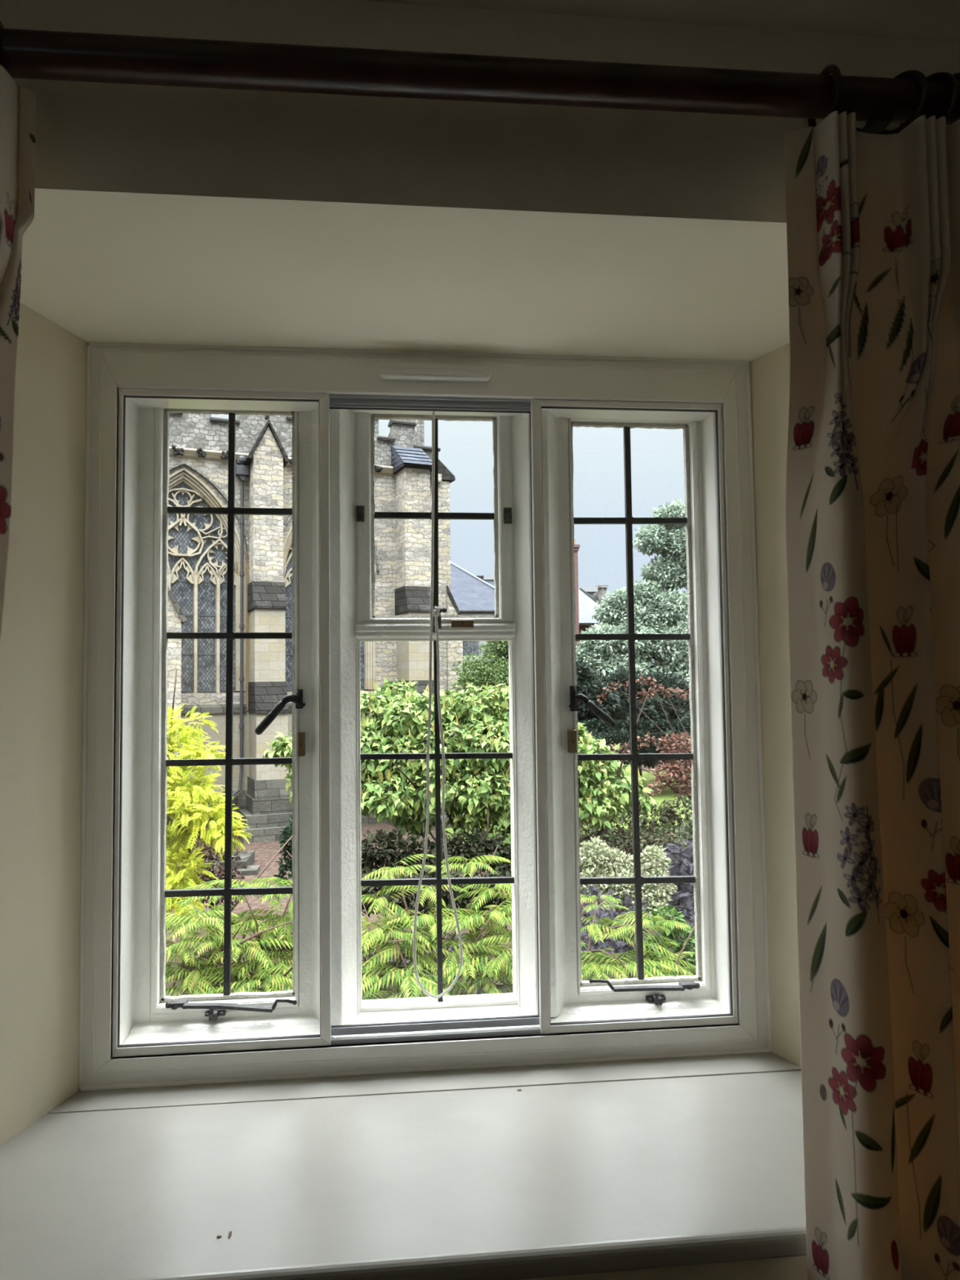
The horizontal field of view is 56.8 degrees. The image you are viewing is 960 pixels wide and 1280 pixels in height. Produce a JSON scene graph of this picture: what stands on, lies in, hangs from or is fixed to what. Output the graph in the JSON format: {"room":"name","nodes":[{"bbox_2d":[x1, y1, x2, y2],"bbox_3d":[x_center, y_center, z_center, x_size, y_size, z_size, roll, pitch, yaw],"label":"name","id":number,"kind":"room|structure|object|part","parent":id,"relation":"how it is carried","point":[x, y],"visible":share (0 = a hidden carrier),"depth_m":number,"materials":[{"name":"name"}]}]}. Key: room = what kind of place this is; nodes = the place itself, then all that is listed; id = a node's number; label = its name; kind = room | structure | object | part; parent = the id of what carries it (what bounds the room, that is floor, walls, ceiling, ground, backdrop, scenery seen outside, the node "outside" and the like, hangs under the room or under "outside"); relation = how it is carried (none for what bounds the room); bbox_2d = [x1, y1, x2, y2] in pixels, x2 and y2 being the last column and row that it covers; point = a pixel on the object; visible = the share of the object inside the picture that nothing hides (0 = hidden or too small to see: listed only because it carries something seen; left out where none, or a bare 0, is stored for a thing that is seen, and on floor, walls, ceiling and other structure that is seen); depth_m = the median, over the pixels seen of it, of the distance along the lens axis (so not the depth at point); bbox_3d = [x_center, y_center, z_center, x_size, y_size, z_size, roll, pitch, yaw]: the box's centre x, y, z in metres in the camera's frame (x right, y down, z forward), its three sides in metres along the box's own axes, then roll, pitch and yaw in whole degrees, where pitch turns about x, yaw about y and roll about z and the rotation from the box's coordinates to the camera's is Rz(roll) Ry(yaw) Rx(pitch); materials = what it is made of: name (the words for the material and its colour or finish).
{"room":"bedroom","nodes":[
{"label":"bedroom","id":0,"kind":"room"},
{"bbox_2d":[0,0,959,1146],"bbox_3d":[-0.164,-0.020,1.537,5.200,3.200,0.750,0,-3,-6],"label":"wall","id":1,"kind":"structure","parent":0,"point":[166,215],"depth_m":1.33,"materials":[{"name":"white paint"}]},
{"bbox_2d":[110,386,739,1059],"bbox_3d":[-0.091,0.123,1.794,1.292,1.360,0.200,0,-3,-6],"label":"window","id":2,"kind":"structure","parent":1,"relation":"in","point":[147,1015],"depth_m":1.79,"materials":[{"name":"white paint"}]},
{"bbox_3d":[-0.394,0.142,1.753,0.097,0.089,0.034,1,-3,-24],"label":"casement handle","id":3,"kind":"part","parent":2,"relation":"part of","materials":[{"name":"black metal"}]},
{"bbox_3d":[-0.075,0.762,1.766,1.194,0.079,0.194,0,-3,-6],"label":"sill","id":4,"kind":"part","parent":2,"relation":"part of","materials":[{"name":"white paint"}]},
{"bbox_2d":[357,638,517,1012],"bbox_3d":[-0.083,0.376,1.829,0.339,0.760,0.037,0,-3,-6],"label":"light","id":5,"kind":"object","parent":2,"relation":"attached to","point":[442,1004],"depth_m":1.82,"materials":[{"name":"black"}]},
{"bbox_2d":[413,411,462,998],"bbox_3d":[-0.088,0.113,1.780,0.098,1.189,0.014,0,-3,-6],"label":"pull cord","id":6,"kind":"object","parent":2,"relation":"hanging from","point":[436,612],"visible":0.96,"depth_m":1.77,"materials":[{"name":"white plastic"}]},
{"bbox_3d":[0.230,0.137,1.819,0.096,0.089,0.035,-1,-3,12],"label":"casement handle","id":7,"kind":"part","parent":2,"relation":"part of","materials":[{"name":"black metal"}]},
{"bbox_2d":[78,342,771,1091],"bbox_3d":[-0.088,0.125,1.748,1.295,1.369,0.134,0,-3,-6],"label":"window frame","id":8,"kind":"structure","parent":1,"relation":"attached to","point":[109,366],"depth_m":1.70,"materials":[{"name":"white paint"}]},
{"bbox_2d":[378,366,491,382],"bbox_3d":[-0.086,-0.510,1.702,0.214,0.019,0.028,0,-3,-6],"label":"air vent","id":9,"kind":"object","parent":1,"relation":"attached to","point":[384,372],"visible":1,"depth_m":1.69,"materials":[{"name":"white plastic"}]},
{"bbox_2d":[0,27,959,133],"bbox_3d":[0.048,-0.708,1.162,2.373,0.104,0.112,0,-3,-6],"label":"pole","id":10,"kind":"object","parent":1,"relation":"attached to","point":[25,54],"visible":0.88,"depth_m":1.12,"materials":[{"name":"brown wood"}]},
{"bbox_2d":[0,64,35,644],"bbox_3d":[-0.867,0.423,0.984,0.673,2.196,0.078,0,-3,-6],"label":"curtain","id":11,"kind":"object","parent":10,"relation":"hanging from","point":[17,103],"visible":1,"depth_m":1.07,"materials":[{"name":"fabric"}]},
{"bbox_2d":[808,64,842,127],"bbox_3d":[0.463,-0.722,1.193,0.009,0.088,0.083,0,-3,-6],"label":"curtain ring","id":12,"kind":"object","parent":10,"relation":"hanging from","point":[833,69],"visible":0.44,"depth_m":1.16,"materials":[{"name":"brown wood"}]},
{"bbox_2d":[783,111,959,1279],"bbox_3d":[0.682,0.410,1.137,0.527,2.202,0.126,0,-3,-6],"label":"curtain","id":13,"kind":"object","parent":10,"relation":"hanging from","point":[873,483],"visible":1,"depth_m":1.15,"materials":[{"name":"fabric"}]},
{"bbox_2d":[876,70,928,134],"bbox_3d":[0.569,-0.723,1.204,0.010,0.088,0.083,1,-3,-30],"label":"curtain ring","id":14,"kind":"object","parent":10,"relation":"hanging from","point":[918,76],"visible":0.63,"depth_m":1.18,"materials":[{"name":"brown wood"}]},
{"bbox_2d":[900,71,959,125],"bbox_3d":[0.611,-0.724,1.209,0.009,0.088,0.083,1,-3,-32],"label":"curtain ring","id":15,"kind":"object","parent":10,"relation":"hanging from","point":[948,77],"visible":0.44,"depth_m":1.18,"materials":[{"name":"brown wood"}]},
{"bbox_2d":[951,72,959,120],"bbox_3d":[0.639,-0.724,1.212,0.010,0.088,0.083,1,-3,-23],"label":"curtain ring","id":16,"kind":"object","parent":10,"relation":"hanging from","point":[957,75],"visible":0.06,"depth_m":1.19,"materials":[{"name":"brown wood"}]},
{"bbox_2d":[362,0,959,42],"bbox_3d":[0.091,-1.029,-0.910,5.200,0.100,4.270,0,-3,-6],"label":"ceiling","id":17,"kind":"structure","parent":0,"point":[923,20],"depth_m":1.23,"materials":[{"name":"beige paint"}]},
{"bbox_2d":[518,1255,807,1279],"bbox_3d":[-0.046,1.205,1.486,1.640,0.745,0.750,0,-3,-6],"label":"wall","id":18,"kind":"structure","parent":0,"point":[795,1268],"depth_m":1.17,"materials":[{"name":"beige paint"}]},
{"bbox_2d":[0,1051,806,1279],"bbox_3d":[-0.038,0.806,1.389,1.700,0.038,0.567,0,-3,-6],"label":"window sill","id":19,"kind":"structure","parent":18,"relation":"on","point":[544,1171],"depth_m":1.30,"materials":[{"name":"paint"}]},
{"label":"outside","id":20,"kind":"structure","parent":0,"visible":0},
{"bbox_2d":[164,744,693,999],"bbox_3d":[-4.888,7.584,46.234,120.000,0.480,89.750,0,-3,-6],"label":"ground","id":21,"kind":"structure","parent":20,"point":[433,832],"depth_m":17.88,"materials":[{"name":"soil"}]},
{"bbox_2d":[165,669,253,933],"bbox_3d":[-5.226,3.083,13.579,4.197,5.248,2.519,-2,-3,24],"label":"shrub","id":22,"kind":"object","parent":21,"relation":"on","point":[185,815],"visible":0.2,"depth_m":13.01,"materials":[{"name":"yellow plant"}]},
{"bbox_2d":[173,826,246,973],"bbox_3d":[-4.647,4.453,15.285,1.773,2.581,1.090,-3,-4,43],"label":"bush","id":23,"kind":"object","parent":21,"relation":"on","point":[219,873],"visible":0.37,"depth_m":15.15,"materials":[{"name":"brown plant"}]},
{"bbox_2d":[164,835,435,999],"bbox_3d":[-2.067,3.433,6.997,3.254,3.715,2.495,2,-4,-38],"label":"fern","id":24,"kind":"object","parent":21,"relation":"on","point":[264,962],"visible":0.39,"depth_m":7.40,"materials":[{"name":"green plant"}]},
{"bbox_2d":[199,822,411,941],"bbox_3d":[-5.350,6.300,25.210,7.689,0.110,16.399,0,-3,-6],"label":"paved path","id":25,"kind":"structure","parent":21,"relation":"on","point":[264,851],"depth_m":23.99,"materials":[{"name":"grey stone"}]},
{"bbox_2d":[200,851,260,875],"bbox_3d":[-6.735,6.062,24.073,1.589,0.300,1.874,0,-3,-6],"label":"stone steps","id":26,"kind":"structure","parent":25,"relation":"on","point":[247,858],"depth_m":23.62,"materials":[{"name":"grey stone"}]},
{"bbox_2d":[272,815,292,886],"bbox_3d":[-3.504,4.691,18.112,1.356,2.410,1.524,0,-3,-6],"label":"bush","id":27,"kind":"object","parent":25,"relation":"on","point":[282,867],"visible":0.11,"depth_m":17.89,"materials":[{"name":"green plant"}]},
{"bbox_2d":[165,413,464,843],"bbox_3d":[-13.040,-1.889,33.641,22.501,17.500,14.474,1,-3,-23],"label":"church building","id":28,"kind":"structure","parent":21,"relation":"on","point":[198,444],"depth_m":30.36,"materials":[{"name":"beige stone"}]},
{"bbox_3d":[-10.114,-1.851,30.142,3.640,7.200,0.030,1,-3,-23],"label":"leaded glass","id":29,"kind":"part","parent":28,"relation":"part of","materials":[{"name":"glass"}]},
{"bbox_3d":[-9.957,-4.303,29.829,4.490,3.467,0.160,1,-3,-23],"label":"hood mould","id":30,"kind":"part","parent":28,"relation":"part of","materials":[{"name":"grey stone"}]},
{"bbox_3d":[-9.975,2.051,29.717,4.140,0.840,0.580,1,-3,-23],"label":"window sill","id":31,"kind":"part","parent":28,"relation":"part of","materials":[{"name":"stone"}]},
{"bbox_3d":[-5.617,-1.555,32.029,3.040,6.700,0.030,1,-3,-23],"label":"leaded glass","id":32,"kind":"part","parent":28,"relation":"part of","materials":[{"name":"glass"}]},
{"bbox_3d":[-5.480,2.097,31.616,3.540,0.840,0.580,1,-3,-23],"label":"window sill","id":33,"kind":"part","parent":28,"relation":"part of","materials":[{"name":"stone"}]},
{"bbox_3d":[-5.459,-4.008,31.716,3.890,2.967,0.160,1,-3,-23],"label":"hood mould","id":34,"kind":"part","parent":28,"relation":"part of","materials":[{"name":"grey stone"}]},
{"bbox_3d":[-2.441,-6.236,32.449,1.210,0.180,1.450,1,-3,-23],"label":"eave moulding","id":35,"kind":"part","parent":28,"relation":"part of","materials":[{"name":"beige stone"}]},
{"bbox_2d":[284,845,587,999],"bbox_3d":[-0.318,3.536,7.334,2.548,3.504,2.353,0,-3,-14],"label":"fern","id":36,"kind":"object","parent":21,"relation":"on","point":[403,981],"visible":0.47,"depth_m":7.23,"materials":[{"name":"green plant"}]},
{"bbox_2d":[262,675,657,983],"bbox_3d":[-0.237,3.100,14.129,6.021,5.085,3.499,0,-3,-20],"label":"flowering shrub","id":37,"kind":"object","parent":21,"relation":"on","point":[396,728],"visible":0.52,"depth_m":13.89,"materials":[{"name":"green plant"}]},
{"bbox_2d":[450,561,504,655],"bbox_3d":[-3.163,1.405,52.571,11.166,12.427,10.170,0,-3,-6],"label":"house","id":38,"kind":"structure","parent":21,"relation":"on","point":[472,595],"depth_m":49.47,"materials":[{"name":"grey"}]},
{"bbox_2d":[475,575,483,580],"bbox_3d":[-0.491,1.788,64.602,1.512,12.828,1.400,0,-3,-6],"label":"chimney stack","id":39,"kind":"object","parent":21,"relation":"on","point":[481,577],"visible":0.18,"depth_m":64.28,"materials":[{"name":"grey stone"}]},
{"bbox_2d":[462,655,507,795],"bbox_3d":[0.765,3.967,42.821,4.792,6.226,6.500,0,-3,-6],"label":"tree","id":40,"kind":"object","parent":21,"relation":"on","point":[478,659],"visible":0.06,"depth_m":39.74,"materials":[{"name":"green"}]},
{"bbox_2d":[482,574,494,586],"bbox_3d":[1.136,1.845,69.153,2.391,13.142,6.100,0,-3,-6],"label":"building","id":41,"kind":"structure","parent":21,"relation":"on","point":[489,579],"depth_m":66.40,"materials":[{"name":"grey"}]},
{"bbox_2d":[364,839,694,980],"bbox_3d":[1.496,4.216,11.769,5.912,2.565,2.082,1,-4,-34],"label":"shrub","id":42,"kind":"object","parent":21,"relation":"on","point":[685,891],"visible":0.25,"depth_m":12.06,"materials":[{"name":"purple plant"}]},
{"bbox_2d":[445,771,692,845],"bbox_3d":[5.218,6.843,38.298,9.479,0.120,24.542,-1,-3,15],"label":"lawn","id":43,"kind":"structure","parent":21,"relation":"on","point":[668,794],"depth_m":38.09,"materials":[{"name":"green plant"}]},
{"bbox_2d":[449,640,509,711],"bbox_3d":[0.973,2.793,28.476,3.510,7.116,3.382,-2,-3,18],"label":"slender tree","id":44,"kind":"object","parent":43,"relation":"on","point":[501,671],"visible":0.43,"depth_m":28.04,"materials":[{"name":"green plant"}]},
{"bbox_2d":[575,498,688,776],"bbox_3d":[10.356,-0.223,45.746,12.017,14.837,5.527,1,-3,-29],"label":"oak tree","id":45,"kind":"object","parent":43,"relation":"on","point":[605,656],"visible":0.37,"depth_m":45.34,"materials":[{"name":"green plant"}]},
{"bbox_2d":[576,657,690,784],"bbox_3d":[7.251,3.948,41.972,7.987,6.296,4.127,0,-3,-6],"label":"tree","id":46,"kind":"object","parent":43,"relation":"on","point":[616,706],"visible":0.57,"depth_m":41.20,"materials":[{"name":"green plant"}]},
{"bbox_2d":[577,716,690,770],"bbox_3d":[7.455,4.544,38.873,10.569,2.403,2.872,0,-3,-6],"label":"clipped hedge","id":47,"kind":"object","parent":43,"relation":"on","point":[620,734],"visible":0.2,"depth_m":38.59,"materials":[{"name":"green plant"}]},
{"bbox_2d":[573,539,583,661],"bbox_3d":[5.886,0.734,53.645,1.398,13.672,1.220,0,-3,-6],"label":"chimney","id":48,"kind":"object","parent":21,"relation":"on","point":[576,547],"visible":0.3,"depth_m":53.34,"materials":[{"name":"red brick"}]},
{"bbox_2d":[578,586,597,597],"bbox_3d":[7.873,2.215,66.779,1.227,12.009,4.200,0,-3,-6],"label":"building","id":49,"kind":"structure","parent":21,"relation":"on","point":[590,590],"depth_m":65.03,"materials":[{"name":"grey"}]},
{"bbox_2d":[578,587,608,640],"bbox_3d":[6.098,2.170,58.577,4.813,11.302,8.120,0,-3,-6],"label":"house","id":50,"kind":"structure","parent":21,"relation":"on","point":[586,602],"depth_m":56.27,"materials":[{"name":"white paint"}]},
{"bbox_2d":[593,585,608,603],"bbox_3d":[9.103,2.085,67.017,0.847,12.264,2.200,0,-3,-6],"label":"chimney stack","id":51,"kind":"object","parent":21,"relation":"on","point":[602,589],"visible":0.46,"depth_m":66.31,"materials":[{"name":"grey brick"}]},
{"bbox_2d":[579,833,685,977],"bbox_3d":[2.052,4.066,12.498,1.813,2.914,1.303,-1,-3,12],"label":"variegated shrub","id":52,"kind":"object","parent":21,"relation":"on","point":[600,860],"visible":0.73,"depth_m":12.56,"materials":[{"name":"green plant"}]},
{"bbox_2d":[579,793,693,921],"bbox_3d":[2.890,4.153,16.852,4.869,3.174,2.207,1,-3,-33],"label":"shrub","id":53,"kind":"object","parent":21,"relation":"on","point":[667,819],"visible":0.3,"depth_m":17.16,"materials":[{"name":"green plant"}]},
{"bbox_2d":[580,893,696,980],"bbox_3d":[1.271,3.726,7.564,2.011,3.112,2.083,1,-3,-23],"label":"fern","id":54,"kind":"object","parent":21,"relation":"on","point":[593,966],"visible":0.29,"depth_m":7.81,"materials":[{"name":"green plant"}]},
{"bbox_2d":[595,675,691,800],"bbox_3d":[4.295,3.323,19.636,3.392,5.086,1.515,0,-3,-6],"label":"tree","id":55,"kind":"object","parent":21,"relation":"on","point":[682,776],"visible":0.34,"depth_m":19.56,"materials":[{"name":"red plant"}]},
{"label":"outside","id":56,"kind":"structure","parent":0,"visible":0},
{"bbox_2d":[360,824,587,926],"bbox_3d":[-0.164,3.253,12.465,3.969,1.185,2.132,0,-3,-6],"label":"shrub","id":57,"kind":"object","parent":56,"point":[373,855],"visible":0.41,"depth_m":12.83,"materials":[{"name":"green plant"}]}
]}

